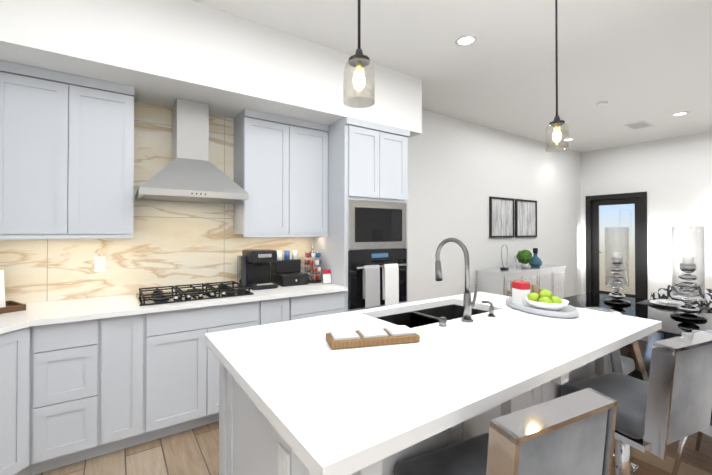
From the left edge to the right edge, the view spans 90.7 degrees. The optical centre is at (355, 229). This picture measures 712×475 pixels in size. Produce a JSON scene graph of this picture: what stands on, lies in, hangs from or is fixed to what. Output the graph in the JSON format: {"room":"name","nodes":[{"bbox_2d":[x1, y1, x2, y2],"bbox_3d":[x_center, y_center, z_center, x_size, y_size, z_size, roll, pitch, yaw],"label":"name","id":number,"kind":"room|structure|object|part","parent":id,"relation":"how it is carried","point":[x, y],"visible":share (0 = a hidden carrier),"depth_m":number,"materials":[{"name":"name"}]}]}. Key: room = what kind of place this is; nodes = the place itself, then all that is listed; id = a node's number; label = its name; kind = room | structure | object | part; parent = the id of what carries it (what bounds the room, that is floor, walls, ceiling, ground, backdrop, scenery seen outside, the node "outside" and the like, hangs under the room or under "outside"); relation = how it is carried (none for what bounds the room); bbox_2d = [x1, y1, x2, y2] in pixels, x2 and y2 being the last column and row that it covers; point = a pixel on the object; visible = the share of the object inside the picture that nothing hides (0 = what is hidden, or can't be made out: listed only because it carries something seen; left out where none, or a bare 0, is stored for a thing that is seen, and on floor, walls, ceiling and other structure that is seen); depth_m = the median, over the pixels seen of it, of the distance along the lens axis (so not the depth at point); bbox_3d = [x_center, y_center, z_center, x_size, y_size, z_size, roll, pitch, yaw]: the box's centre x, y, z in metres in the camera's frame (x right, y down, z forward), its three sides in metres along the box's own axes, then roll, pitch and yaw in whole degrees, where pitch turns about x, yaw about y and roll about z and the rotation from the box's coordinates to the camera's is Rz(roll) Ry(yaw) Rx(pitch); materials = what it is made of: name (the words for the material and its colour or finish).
{"room":"kitchen","nodes":[
{"label":"kitchen","id":0,"kind":"room"},
{"bbox_2d":[23,109,581,303],"bbox_3d":[0.773,-0.064,4.600,9.680,3.000,0.150,0,-1,-34],"label":"wall","id":1,"kind":"structure","parent":0,"point":[460,172],"depth_m":5.21,"materials":[{"name":"white paint"}]},
{"bbox_2d":[0,60,133,238],"bbox_3d":[-1.963,-0.474,2.419,0.725,1.073,0.332,0,-1,-34],"label":"upper cabinet","id":2,"kind":"object","parent":1,"relation":"attached to","point":[66,155],"visible":1,"depth_m":2.28,"materials":[{"name":"grey paint"}]},
{"bbox_2d":[0,101,312,302],"bbox_3d":[-1.688,-0.249,2.815,3.000,1.520,0.010,0,-1,-34],"label":"backsplash","id":3,"kind":"structure","parent":1,"relation":"attached to","point":[172,243],"depth_m":2.83,"materials":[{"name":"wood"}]},
{"bbox_2d":[94,256,105,271],"bbox_3d":[-1.922,0.262,2.639,0.070,0.115,0.008,0,-1,-34],"label":"outlet","id":4,"kind":"object","parent":3,"relation":"attached to","point":[99,263],"visible":1,"depth_m":2.64,"materials":[{"name":"white plastic"}]},
{"bbox_2d":[136,98,248,203],"bbox_3d":[-1.290,-0.619,2.778,0.740,0.777,0.503,0,-1,-34],"label":"range hood","id":5,"kind":"object","parent":1,"relation":"attached to","point":[190,172],"visible":1,"depth_m":2.72,"materials":[{"name":"silver metal"}]},
{"bbox_2d":[233,109,328,236],"bbox_3d":[-0.689,-0.467,3.293,0.806,1.073,0.332,0,-1,-34],"label":"upper cabinet","id":6,"kind":"object","parent":1,"relation":"attached to","point":[281,170],"visible":1,"depth_m":3.13,"materials":[{"name":"grey paint"}]},
{"bbox_2d":[489,196,514,237],"bbox_3d":[2.305,-0.181,5.541,0.630,0.630,0.030,0,-1,-34],"label":"framed artwork","id":7,"kind":"object","parent":1,"relation":"attached to","point":[501,218],"visible":1,"depth_m":5.53,"materials":[{"name":"black"}]},
{"bbox_2d":[515,199,536,236],"bbox_3d":[2.874,-0.178,5.932,0.630,0.630,0.030,0,-1,-34],"label":"framed artwork","id":8,"kind":"object","parent":1,"relation":"attached to","point":[525,218],"visible":1,"depth_m":5.91,"materials":[{"name":"black"}]},
{"bbox_2d":[35,421,711,474],"bbox_3d":[2.499,1.475,2.073,9.680,0.120,6.550,0,-1,-34],"label":"floor","id":9,"kind":"structure","parent":0,"point":[194,451],"depth_m":2.16,"materials":[{"name":"brown wood"}]},
{"bbox_2d":[0,323,31,474],"bbox_3d":[-1.770,0.967,1.093,0.904,0.880,2.718,0,-1,-34],"label":"base cabinet","id":10,"kind":"object","parent":9,"relation":"on","point":[16,363],"depth_m":1.89,"materials":[{"name":"grey paint"}]},
{"bbox_2d":[0,303,43,354],"bbox_3d":[-1.770,0.512,1.096,0.904,0.030,2.718,0,-1,-34],"label":"countertop","id":11,"kind":"structure","parent":10,"relation":"on","point":[11,324],"depth_m":1.90,"materials":[{"name":"white stone"}]},
{"bbox_2d":[0,270,25,313],"bbox_3d":[-2.272,0.382,2.088,0.260,0.244,0.400,0,-1,31],"label":"tray","id":12,"kind":"object","parent":11,"relation":"on","point":[9,306],"visible":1,"depth_m":2.21,"materials":[{"name":"brown wood"}]},
{"bbox_2d":[32,315,115,474],"bbox_3d":[-1.837,0.977,2.283,0.426,0.880,0.678,0,-1,-34],"label":"base cabinet","id":13,"kind":"object","parent":9,"relation":"on","point":[84,379],"depth_m":2.06,"materials":[{"name":"grey paint"}]},
{"bbox_2d":[28,279,347,322],"bbox_3d":[-1.119,0.526,2.789,2.084,0.030,0.663,0,-1,-34],"label":"countertop","id":14,"kind":"structure","parent":13,"relation":"on","point":[118,305],"depth_m":2.40,"materials":[{"name":"white stone"}]},
{"bbox_2d":[136,281,253,305],"bbox_3d":[-1.250,0.483,2.728,0.760,0.052,0.510,0,-1,-34],"label":"cooktop","id":15,"kind":"object","parent":14,"relation":"in","point":[156,296],"visible":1,"depth_m":2.63,"materials":[{"name":"black metal"}]},
{"bbox_2d":[237,249,277,289],"bbox_3d":[-0.870,0.347,3.099,0.275,0.330,0.300,0,-1,-34],"label":"coffee maker","id":16,"kind":"object","parent":14,"relation":"on","point":[253,269],"visible":0.94,"depth_m":3.05,"materials":[{"name":"black plastic"}]},
{"bbox_2d":[271,250,307,286],"bbox_3d":[-0.623,0.359,3.308,0.260,0.310,0.295,0,-1,-34],"label":"organizer","id":17,"kind":"object","parent":14,"relation":"on","point":[286,271],"visible":0.88,"depth_m":3.29,"materials":[{"name":"black plastic"}]},
{"bbox_2d":[304,247,320,282],"bbox_3d":[-0.422,0.344,3.431,0.170,0.342,0.170,0,-1,-34],"label":"pod carousel","id":18,"kind":"object","parent":14,"relation":"on","point":[314,261],"visible":0.92,"depth_m":3.38,"materials":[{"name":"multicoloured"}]},
{"bbox_2d":[323,269,330,283],"bbox_3d":[-0.269,0.448,3.305,0.090,0.132,0.040,0,-1,-34],"label":"jar","id":19,"kind":"object","parent":14,"relation":"on","point":[326,276],"visible":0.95,"depth_m":3.31,"materials":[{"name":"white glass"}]},
{"bbox_2d":[116,311,159,450],"bbox_3d":[-1.607,0.978,2.472,0.302,0.880,0.628,0,-1,-34],"label":"base cabinet","id":20,"kind":"object","parent":9,"relation":"on","point":[137,336],"depth_m":2.24,"materials":[{"name":"grey paint"}]},
{"bbox_2d":[160,299,271,437],"bbox_3d":[-1.226,0.980,2.733,0.889,0.880,0.628,0,-1,-34],"label":"base cabinet","id":21,"kind":"object","parent":9,"relation":"on","point":[189,370],"depth_m":2.43,"materials":[{"name":"grey paint"}]},
{"bbox_2d":[272,295,299,322],"bbox_3d":[-0.813,0.983,3.017,0.381,0.880,0.628,0,-1,-34],"label":"base cabinet","id":22,"kind":"object","parent":9,"relation":"on","point":[283,310],"depth_m":2.81,"materials":[{"name":"grey paint"}]},
{"bbox_2d":[300,291,343,318],"bbox_3d":[-0.517,0.984,3.220,0.599,0.880,0.628,0,-1,-34],"label":"base cabinet","id":23,"kind":"object","parent":9,"relation":"on","point":[310,305],"depth_m":2.99,"materials":[{"name":"grey paint"}]},
{"bbox_2d":[313,117,409,311],"bbox_3d":[0.065,0.213,3.590,0.769,2.428,0.707,0,-1,-34],"label":"tall cabinet","id":24,"kind":"object","parent":9,"relation":"on","point":[362,247],"visible":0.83,"depth_m":3.31,"materials":[{"name":"grey paint"}]},
{"bbox_2d":[219,332,653,474],"bbox_3d":[0.471,0.973,1.770,1.972,0.880,1.100,0,-1,-34],"label":"kitchen island","id":25,"kind":"object","parent":9,"relation":"on","point":[248,445],"depth_m":1.42,"materials":[{"name":"white paint"}]},
{"bbox_2d":[278,443,289,474],"bbox_3d":[-0.209,0.691,1.009,0.010,0.120,0.070,0,-1,-34],"label":"outlet","id":26,"kind":"object","parent":25,"relation":"attached to","point":[283,461],"visible":1,"depth_m":1.00,"materials":[{"name":"white plastic"}]},
{"bbox_2d":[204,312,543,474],"bbox_3d":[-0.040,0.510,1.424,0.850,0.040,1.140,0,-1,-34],"label":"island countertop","id":27,"kind":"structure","parent":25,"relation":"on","point":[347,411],"depth_m":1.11,"materials":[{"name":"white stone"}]},
{"bbox_2d":[326,325,419,349],"bbox_3d":[0.071,0.467,1.537,0.390,0.046,0.140,0,0,-14],"label":"wicker tray","id":28,"kind":"object","parent":27,"relation":"on","point":[365,337],"visible":1,"depth_m":1.49,"materials":[{"name":"brown"}]},
{"bbox_2d":[356,296,631,383],"bbox_3d":[0.645,0.492,1.894,0.810,0.083,1.140,0,-1,-34],"label":"island countertop","id":29,"kind":"structure","parent":25,"relation":"on","point":[549,345],"depth_m":1.61,"materials":[{"name":"white stone"}]},
{"bbox_2d":[380,300,488,327],"bbox_3d":[0.480,0.632,2.132,0.830,0.216,0.420,0,-1,-34],"label":"sink","id":30,"kind":"object","parent":29,"relation":"in","point":[410,317],"depth_m":2.29,"materials":[{"name":"black metal"}]},
{"bbox_3d":[0.442,0.471,1.791,0.038,0.042,0.038,0,-1,-34],"label":"air switch button","id":31,"kind":"part","parent":29,"relation":"part of","materials":[{"name":"silver metal"}]},
{"bbox_2d":[435,237,477,321],"bbox_3d":[0.565,0.270,1.982,0.116,0.447,0.253,0,-1,-34],"label":"faucet","id":32,"kind":"object","parent":29,"relation":"on","point":[468,303],"visible":1,"depth_m":1.89,"materials":[{"name":"silver metal"}]},
{"bbox_2d":[482,301,495,316],"bbox_3d":[0.756,0.451,2.006,0.044,0.085,0.083,0,-1,-34],"label":"soap dispenser","id":33,"kind":"object","parent":29,"relation":"on","point":[491,311],"visible":0.96,"depth_m":1.98,"materials":[{"name":"silver metal"}]},
{"bbox_2d":[506,281,578,317],"bbox_3d":[1.131,0.418,2.167,0.331,0.154,0.471,0,-1,-34],"label":"serving tray","id":34,"kind":"object","parent":29,"relation":"on","point":[544,302],"visible":1,"depth_m":2.07,"materials":[{"name":"grey ceramic"}]},
{"bbox_2d":[452,292,661,341],"bbox_3d":[1.148,0.516,2.239,0.410,0.040,1.140,0,-1,-34],"label":"island countertop","id":35,"kind":"structure","parent":25,"relation":"on","point":[639,327],"depth_m":1.92,"materials":[{"name":"white stone"}]},
{"bbox_2d":[394,388,616,474],"bbox_3d":[0.403,0.926,1.057,0.450,0.962,0.501,0,-1,-26],"label":"bar stool","id":36,"kind":"object","parent":9,"relation":"on","point":[571,433],"visible":1,"depth_m":0.87,"materials":[{"name":"grey fabric"}]},
{"bbox_2d":[476,264,566,297],"bbox_3d":[2.634,1.023,5.494,1.790,0.840,0.461,0,-1,-34],"label":"sideboard","id":37,"kind":"object","parent":9,"relation":"on","point":[549,277],"visible":0.5,"depth_m":5.21,"materials":[{"name":"white wood"}]},
{"bbox_2d":[500,244,508,269],"bbox_3d":[2.199,0.411,5.205,0.170,0.378,0.080,0,-1,-34],"label":"sculpture","id":38,"kind":"object","parent":37,"relation":"on","point":[504,268],"visible":1,"depth_m":5.18,"materials":[{"name":"silver"}]},
{"bbox_2d":[516,249,531,267],"bbox_3d":[2.623,0.458,5.472,0.230,0.289,0.238,0,-1,-34],"label":"topiary","id":39,"kind":"object","parent":37,"relation":"on","point":[524,257],"visible":1,"depth_m":5.41,"materials":[{"name":"green plant"}]},
{"bbox_2d":[529,248,541,266],"bbox_3d":[2.865,0.453,5.613,0.200,0.300,0.200,0,-1,-34],"label":"decorative vase","id":40,"kind":"object","parent":37,"relation":"on","point":[536,261],"visible":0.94,"depth_m":5.56,"materials":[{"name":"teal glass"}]},
{"bbox_2d":[510,279,546,296],"bbox_3d":[1.868,0.979,3.518,0.590,0.900,0.597,0,-1,-34],"label":"dining chair","id":41,"kind":"object","parent":9,"relation":"on","point":[535,288],"visible":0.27,"depth_m":3.72,"materials":[{"name":"beige fabric"}]},
{"bbox_2d":[598,349,634,376],"bbox_3d":[1.633,0.971,2.544,0.597,0.900,0.590,0,-1,-34],"label":"dining chair","id":42,"kind":"object","parent":9,"relation":"on","point":[618,362],"visible":0.08,"depth_m":2.27,"materials":[{"name":"grey fabric"}]},
{"bbox_2d":[561,331,711,474],"bbox_3d":[1.281,0.931,1.630,0.450,0.962,0.501,0,-1,-23],"label":"bar stool","id":43,"kind":"object","parent":9,"relation":"on","point":[670,401],"visible":0.81,"depth_m":1.43,"materials":[{"name":"grey fabric"}]},
{"bbox_2d":[561,292,711,381],"bbox_3d":[2.587,1.040,2.470,1.250,0.763,2.200,0,-1,-34],"label":"dining table","id":44,"kind":"object","parent":9,"relation":"on","point":[639,352],"visible":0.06,"depth_m":2.79,"materials":[{"name":"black glass"}]},
{"bbox_2d":[578,307,637,316],"bbox_3d":[1.889,0.640,2.722,0.280,0.038,0.400,0,-1,-34],"label":"place setting","id":45,"kind":"object","parent":44,"relation":"on","point":[591,308],"depth_m":2.72,"materials":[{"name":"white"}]},
{"bbox_2d":[603,227,630,304],"bbox_3d":[2.343,0.323,3.158,0.200,0.680,0.200,0,-1,-34],"label":"candle holder","id":46,"kind":"object","parent":44,"relation":"on","point":[616,283],"visible":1,"depth_m":3.12,"materials":[{"name":"grey"}]},
{"bbox_2d":[635,299,705,309],"bbox_3d":[2.719,0.643,3.050,0.280,0.038,0.400,0,-1,-34],"label":"place setting","id":47,"kind":"object","parent":44,"relation":"on","point":[668,303],"depth_m":3.05,"materials":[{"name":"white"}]},
{"bbox_2d":[670,226,706,320],"bbox_3d":[2.468,0.319,2.613,0.200,0.680,0.200,0,-1,-34],"label":"candle holder","id":48,"kind":"object","parent":44,"relation":"on","point":[687,294],"visible":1,"depth_m":2.58,"materials":[{"name":"grey"}]},
{"bbox_2d":[650,284,711,338],"bbox_3d":[2.999,0.977,3.239,0.597,0.900,0.590,0,-1,-34],"label":"place setting","id":49,"kind":"object","parent":9,"relation":"on","point":[664,293],"visible":0.17,"depth_m":3.42,"materials":[{"name":"white ceramic"}]},
{"bbox_2d":[672,330,711,474],"bbox_3d":[2.086,0.966,1.885,0.597,0.900,0.590,0,-1,-34],"label":"dining chair","id":50,"kind":"object","parent":9,"relation":"on","point":[681,448],"visible":0.12,"depth_m":1.96,"materials":[{"name":"grey fabric"}]},
{"bbox_2d":[191,0,711,152],"bbox_3d":[2.499,-1.645,2.099,9.680,0.120,6.550,0,-1,-34],"label":"ceiling","id":51,"kind":"structure","parent":0,"point":[634,61],"depth_m":3.17,"materials":[{"name":"white paint"}]},
{"bbox_2d":[0,0,421,137],"bbox_3d":[-0.521,-1.301,1.963,3.950,0.570,2.750,0,-1,-34],"label":"soffit ceiling","id":52,"kind":"structure","parent":51,"relation":"attached to","point":[166,53],"depth_m":2.50,"materials":[{"name":"white paint"}]},
{"bbox_2d":[343,0,374,107],"bbox_3d":[0.012,-1.044,1.387,0.124,1.092,0.124,0,-1,-34],"label":"pendant light","id":53,"kind":"object","parent":51,"relation":"hanging from","point":[359,60],"visible":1,"depth_m":1.38,"materials":[{"name":"black"}]},
{"bbox_2d":[455,35,476,45],"bbox_3d":[0.918,-1.573,2.935,0.170,0.008,0.170,0,-1,-34],"label":"recessed light","id":54,"kind":"object","parent":51,"relation":"in","point":[465,40],"visible":1,"depth_m":2.93,"materials":[{"name":"white plastic"}]},
{"bbox_2d":[545,0,568,151],"bbox_3d":[1.225,-1.032,2.147,0.124,1.102,0.124,0,-1,-34],"label":"pendant light","id":55,"kind":"object","parent":51,"relation":"hanging from","point":[557,123],"visible":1,"depth_m":2.14,"materials":[{"name":"black"}]},
{"bbox_2d":[596,101,607,106],"bbox_3d":[3.062,-1.548,4.370,0.120,0.034,0.120,0,-1,-34],"label":"smoke detector","id":56,"kind":"object","parent":51,"relation":"attached to","point":[602,104],"visible":1,"depth_m":4.34,"materials":[{"name":"white plastic"}]},
{"bbox_2d":[624,121,653,129],"bbox_3d":[4.234,-1.550,5.260,0.400,0.015,0.240,0,-1,-34],"label":"ceiling vent","id":57,"kind":"object","parent":51,"relation":"in","point":[639,125],"visible":1,"depth_m":5.24,"materials":[{"name":"white metal"}]},
{"bbox_2d":[672,112,688,115],"bbox_3d":[4.385,-1.558,4.757,0.170,0.008,0.170,0,-1,-34],"label":"recessed light","id":58,"kind":"object","parent":51,"relation":"in","point":[679,113],"visible":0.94,"depth_m":4.74,"materials":[{"name":"white plastic"}]},
{"bbox_2d":[581,131,711,299],"bbox_3d":[6.304,-0.063,4.697,0.150,3.000,5.950,0,-1,-34],"label":"wall","id":59,"kind":"structure","parent":0,"point":[672,177],"depth_m":6.04,"materials":[{"name":"white paint"}]},
{"bbox_2d":[585,192,647,299],"bbox_3d":[4.938,0.395,6.667,0.170,2.115,0.980,0,-1,-34],"label":"door frame","id":60,"kind":"structure","parent":59,"relation":"attached to","point":[593,204],"depth_m":6.64,"materials":[{"name":"black"}]},
{"label":"outside","id":61,"kind":"structure","parent":0,"visible":0},
{"bbox_2d":[599,204,634,294],"bbox_3d":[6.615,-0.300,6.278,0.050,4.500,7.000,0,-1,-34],"label":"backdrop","id":62,"kind":"structure","parent":61,"point":[605,211],"depth_m":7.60,"materials":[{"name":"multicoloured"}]}
]}

